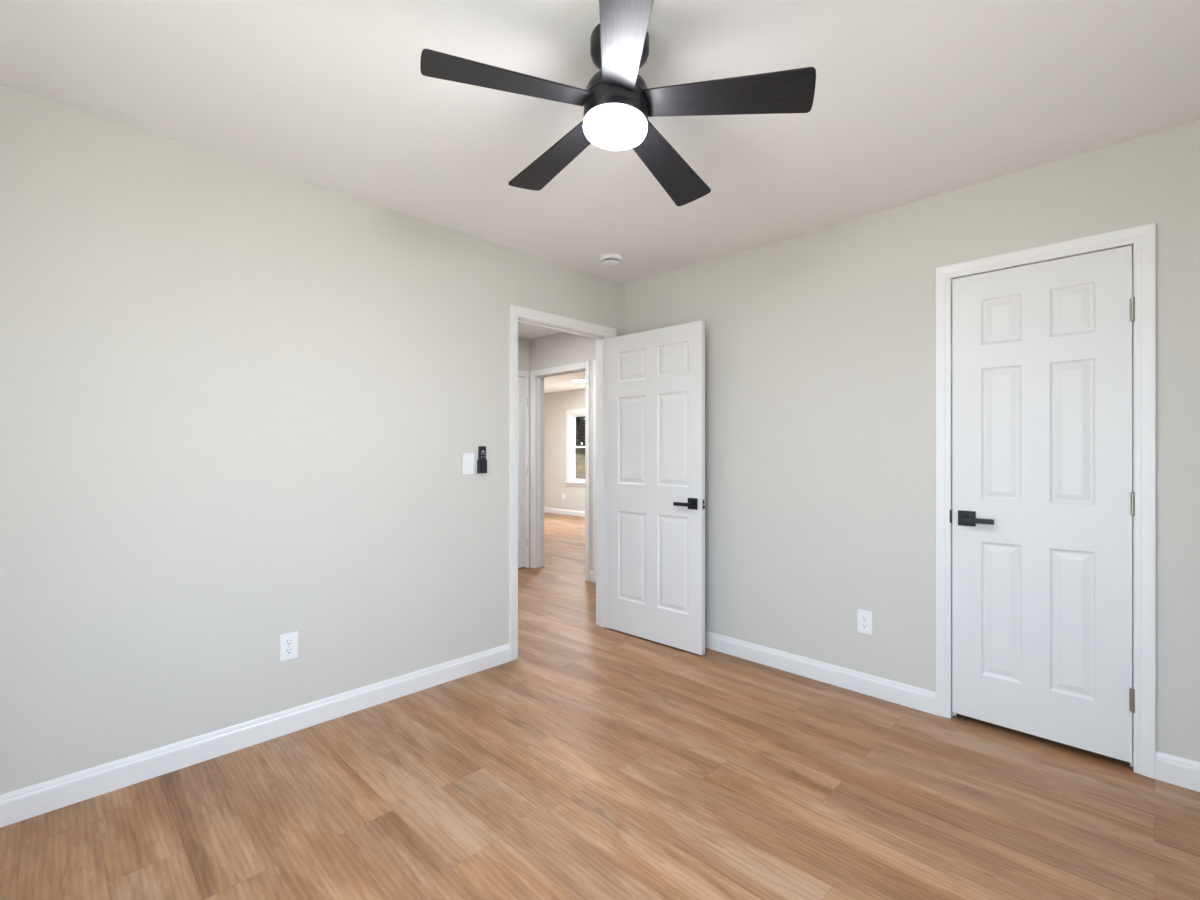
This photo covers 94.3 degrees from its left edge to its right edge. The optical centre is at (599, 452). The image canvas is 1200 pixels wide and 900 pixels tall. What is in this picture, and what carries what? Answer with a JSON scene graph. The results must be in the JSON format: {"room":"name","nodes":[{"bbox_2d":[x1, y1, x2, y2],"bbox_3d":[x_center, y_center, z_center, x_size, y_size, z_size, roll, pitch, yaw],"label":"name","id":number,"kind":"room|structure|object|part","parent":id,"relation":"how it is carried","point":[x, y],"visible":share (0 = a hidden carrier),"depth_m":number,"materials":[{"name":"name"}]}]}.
{"room":"empty bedroom","nodes":[
{"label":"empty bedroom","id":0,"kind":"room"},
{"bbox_2d":[0,85,623,794],"bbox_3d":[-0.859,0.009,3.041,0.115,2.440,4.315,0,0,45],"label":"wall","id":1,"kind":"structure","parent":0,"point":[242,404],"depth_m":2.27,"materials":[{"name":"beige paint"}]},
{"bbox_2d":[0,644,509,827],"bbox_3d":[-1.432,1.177,2.370,0.014,0.102,2.555,0,0,45],"label":"baseboard","id":2,"kind":"structure","parent":1,"relation":"attached to","point":[31,801],"depth_m":2.25,"materials":[{"name":"white wood"}]},
{"bbox_2d":[280,631,297,661],"bbox_3d":[-1.365,0.851,2.442,0.007,0.117,0.072,0,0,45],"label":"wall outlet","id":3,"kind":"object","parent":1,"relation":"attached to","point":[289,641],"visible":1,"depth_m":2.44,"materials":[{"name":"white plastic"}]},
{"bbox_2d":[285,639,292,644],"bbox_3d":[-1.363,0.832,2.441,0.002,0.028,0.029,0,0,45],"label":"receptacle","id":4,"kind":"object","parent":3,"relation":"attached to","point":[287,641],"depth_m":2.44,"materials":[{"name":"white plastic"}]},
{"bbox_2d":[285,648,292,653],"bbox_3d":[-1.363,0.871,2.441,0.002,0.028,0.029,0,0,45],"label":"receptacle","id":5,"kind":"object","parent":3,"relation":"attached to","point":[287,650],"depth_m":2.44,"materials":[{"name":"white plastic"}]},
{"bbox_2d":[463,453,473,473],"bbox_3d":[-0.726,0.062,3.086,0.009,0.117,0.071,0,0,45],"label":"light switch","id":6,"kind":"object","parent":1,"relation":"attached to","point":[468,458],"visible":1,"depth_m":3.08,"materials":[{"name":"white plastic"}]},
{"bbox_2d":[477,459,486,472],"bbox_3d":[-0.665,0.078,3.139,0.022,0.078,0.054,0,0,45],"label":"remote holder","id":7,"kind":"object","parent":1,"relation":"attached to","point":[481,463],"visible":1,"depth_m":3.13,"materials":[{"name":"black plastic"}]},
{"bbox_2d":[478,446,485,458],"bbox_3d":[-0.664,0.003,3.139,0.017,0.074,0.044,0,0,45],"label":"remote","id":8,"kind":"object","parent":7,"relation":"in","point":[481,449],"visible":1,"depth_m":3.13,"materials":[{"name":"black plastic"}]},
{"bbox_2d":[509,304,615,660],"bbox_3d":[-0.259,0.178,3.648,0.150,2.099,0.910,0,0,45],"label":"door frame","id":9,"kind":"structure","parent":1,"relation":"attached to","point":[517,314],"depth_m":3.58,"materials":[{"name":"white wood"}]},
{"bbox_2d":[608,320,704,654],"bbox_3d":[0.341,0.212,3.619,0.794,2.010,0.145,0,0,43],"label":"door","id":10,"kind":"structure","parent":1,"relation":"in","point":[656,377],"depth_m":3.57,"materials":[{"name":"white paint"}]},
{"bbox_3d":[0.508,0.315,3.393,0.120,0.022,0.046,0,0,43],"label":"handle","id":11,"kind":"part","parent":10,"relation":"part of","materials":[{"name":"black metal"}]},
{"bbox_2d":[518,337,529,371],"bbox_3d":[-1.694,0.009,5.133,0.165,2.440,2.515,0,0,45],"label":"wall","id":12,"kind":"structure","parent":0,"point":[523,344],"depth_m":5.91,"materials":[{"name":"beige paint"}]},
{"bbox_2d":[518,377,525,567],"bbox_3d":[-1.056,0.208,5.678,0.050,2.017,0.768,0,0,45],"label":"door","id":13,"kind":"structure","parent":12,"relation":"in","point":[521,380],"depth_m":5.89,"materials":[{"name":"white paint"}]},
{"bbox_2d":[530,332,595,570],"bbox_3d":[-1.487,0.009,6.814,6.900,2.440,0.165,0,0,45],"label":"wall","id":14,"kind":"structure","parent":0,"point":[559,349],"depth_m":5.52,"materials":[{"name":"beige paint"}]},
{"bbox_2d":[518,361,589,580],"bbox_3d":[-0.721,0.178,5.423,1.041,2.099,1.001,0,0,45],"label":"door frame","id":15,"kind":"structure","parent":14,"relation":"attached to","point":[537,377],"depth_m":5.92,"materials":[{"name":"white wood"}]},
{"bbox_2d":[590,571,592,581],"bbox_3d":[-0.076,1.177,5.292,0.048,0.102,0.014,0,0,45],"label":"baseboard","id":16,"kind":"structure","parent":14,"relation":"attached to","point":[591,572],"depth_m":5.29,"materials":[{"name":"white wood"}]},
{"bbox_2d":[593,360,595,582],"bbox_3d":[0.295,0.178,5.003,0.884,2.099,0.133,0,0,45],"label":"door frame","id":17,"kind":"structure","parent":14,"relation":"attached to","point":[594,361],"depth_m":5.26,"materials":[{"name":"white wood"}]},
{"bbox_2d":[544,389,584,510],"bbox_3d":[1.022,0.009,9.435,7.020,2.440,0.150,0,0,45],"label":"wall","id":18,"kind":"structure","parent":0,"point":[556,404],"depth_m":11.16,"materials":[{"name":"beige paint"}]},
{"bbox_2d":[544,507,584,516],"bbox_3d":[0.969,1.177,9.371,6.765,0.102,0.014,0,0,45],"label":"baseboard","id":19,"kind":"structure","parent":18,"relation":"attached to","point":[546,509],"depth_m":11.01,"materials":[{"name":"white wood"}]},
{"bbox_2d":[565,408,584,486],"bbox_3d":[-0.140,-0.093,10.528,1.410,1.495,0.160,0,0,45],"label":"window","id":20,"kind":"structure","parent":18,"relation":"in","point":[571,414],"depth_m":10.92,"materials":[{"name":"white plastic"}]},
{"bbox_3d":[-0.132,0.212,10.536,1.170,0.674,0.032,0,0,45],"label":"sash","id":21,"kind":"part","parent":20,"relation":"part of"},
{"bbox_3d":[-0.107,-0.412,10.562,1.170,0.647,0.032,0,0,45],"label":"sash","id":22,"kind":"part","parent":20,"relation":"part of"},
{"bbox_2d":[0,512,1199,899],"bbox_3d":[-0.771,1.289,5.533,10.120,0.120,8.220,0,0,45],"label":"floor","id":23,"kind":"structure","parent":0,"point":[595,762],"depth_m":1.97,"materials":[{"name":"brown wood"}]},
{"bbox_2d":[0,0,1199,393],"bbox_3d":[-0.771,-1.286,5.533,10.120,0.150,8.220,0,0,45],"label":"ceiling","id":24,"kind":"structure","parent":0,"point":[914,100],"depth_m":1.89,"materials":[{"name":"paint"}]},
{"bbox_2d":[571,379,584,381],"bbox_3d":[-0.331,-1.198,9.276,0.300,0.026,0.300,0,0,45],"label":"recessed light","id":25,"kind":"object","parent":24,"relation":"in","point":[573,380],"visible":0.72,"depth_m":9.19,"materials":[{"name":"white plastic"}]},
{"bbox_2d":[600,253,621,266],"bbox_3d":[0.068,-1.186,3.447,0.136,0.048,0.136,0,0,45],"label":"smoke detector","id":26,"kind":"object","parent":24,"relation":"attached to","point":[609,259],"visible":1,"depth_m":3.41,"materials":[{"name":"white plastic"}]},
{"bbox_2d":[420,0,815,205],"bbox_3d":[0.044,-1.061,1.645,1.046,0.299,1.051,0,0,45],"label":"ceiling fan","id":27,"kind":"object","parent":24,"relation":"hanging from","point":[617,102],"visible":1,"depth_m":1.54,"materials":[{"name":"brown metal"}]},
{"bbox_3d":[-0.250,-1.012,1.517,0.456,0.006,0.138,0,10,-19],"label":"blade","id":28,"kind":"part","parent":27,"relation":"part of","materials":[{"name":"black wood"}]},
{"bbox_3d":[-0.145,-0.990,1.872,0.138,0.006,0.456,-9,2,-38],"label":"blade","id":29,"kind":"part","parent":27,"relation":"part of","materials":[{"name":"black wood"}]},
{"bbox_3d":[0.055,-1.004,1.306,0.138,0.006,0.456,15,1,-2],"label":"blade","id":30,"kind":"part","parent":27,"relation":"part of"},
{"bbox_3d":[0.225,-0.969,1.880,0.138,0.006,0.456,-12,-14,33],"label":"blade","id":31,"kind":"part","parent":27,"relation":"part of","materials":[{"name":"grey wood"}]},
{"bbox_3d":[0.349,-0.977,1.531,0.456,0.006,0.138,6,-13,17],"label":"blade","id":32,"kind":"part","parent":27,"relation":"part of","materials":[{"name":"black wood"}]},
{"bbox_2d":[624,119,1199,761],"bbox_3d":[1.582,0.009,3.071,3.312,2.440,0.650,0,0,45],"label":"wall","id":33,"kind":"structure","parent":0,"point":[820,344],"depth_m":2.80,"materials":[{"name":"beige paint"}]},
{"bbox_2d":[705,631,935,714],"bbox_3d":[0.879,1.177,3.300,1.962,0.102,0.014,0,0,45],"label":"baseboard","id":34,"kind":"structure","parent":33,"relation":"attached to","point":[903,694],"depth_m":2.95,"materials":[{"name":"white wood"}]},
{"bbox_2d":[857,609,871,634],"bbox_3d":[1.350,0.865,2.838,0.072,0.117,0.007,0,0,45],"label":"wall outlet","id":35,"kind":"object","parent":33,"relation":"attached to","point":[864,618],"visible":1,"depth_m":2.84,"materials":[{"name":"white plastic"}]},
{"bbox_2d":[861,616,867,620],"bbox_3d":[1.348,0.846,2.837,0.029,0.028,0.002,0,0,45],"label":"receptacle","id":36,"kind":"object","parent":35,"relation":"attached to","point":[863,618],"depth_m":2.84,"materials":[{"name":"white plastic"}]},
{"bbox_2d":[861,623,867,628],"bbox_3d":[1.348,0.884,2.837,0.029,0.028,0.002,0,0,45],"label":"receptacle","id":37,"kind":"object","parent":35,"relation":"attached to","point":[863,625],"depth_m":2.84,"materials":[{"name":"white plastic"}]},
{"bbox_2d":[950,245,1134,762],"bbox_3d":[1.835,0.200,2.351,0.620,1.999,0.090,0,0,45],"label":"door","id":38,"kind":"structure","parent":33,"relation":"in","point":[1042,513],"depth_m":2.33,"materials":[{"name":"white paint"}]},
{"bbox_3d":[1.681,0.303,2.472,0.120,0.022,0.046,0,0,45],"label":"handle","id":39,"kind":"part","parent":38,"relation":"part of","materials":[{"name":"black metal"}]},
{"bbox_2d":[936,223,1155,778],"bbox_3d":[1.875,0.182,2.393,0.728,2.092,0.133,0,0,45],"label":"door frame","id":40,"kind":"structure","parent":33,"relation":"attached to","point":[1142,238],"depth_m":2.14,"materials":[{"name":"white wood"}]},
{"bbox_2d":[1156,751,1199,791],"bbox_3d":[2.262,1.177,1.931,0.472,0.102,0.014,0,0,45],"label":"baseboard","id":41,"kind":"structure","parent":33,"relation":"attached to","point":[1182,772],"depth_m":2.05,"materials":[{"name":"white wood"}]},
{"label":"outside","id":42,"kind":"structure","parent":0,"visible":0},
{"bbox_2d":[575,448,584,478],"bbox_3d":[6.208,0.709,16.226,54.000,2.139,12.600,0,0,45],"label":"bank","id":43,"kind":"object","parent":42,"point":[579,452],"depth_m":20.27,"materials":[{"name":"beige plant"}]},
{"bbox_2d":[575,416,584,445],"bbox_3d":[-1.037,-2.840,24.869,4.350,6.938,4.472,0,0,45],"label":"tree","id":44,"kind":"object","parent":43,"relation":"on","point":[579,426],"visible":0.03,"depth_m":23.87,"materials":[{"name":"green plant"}]}
]}

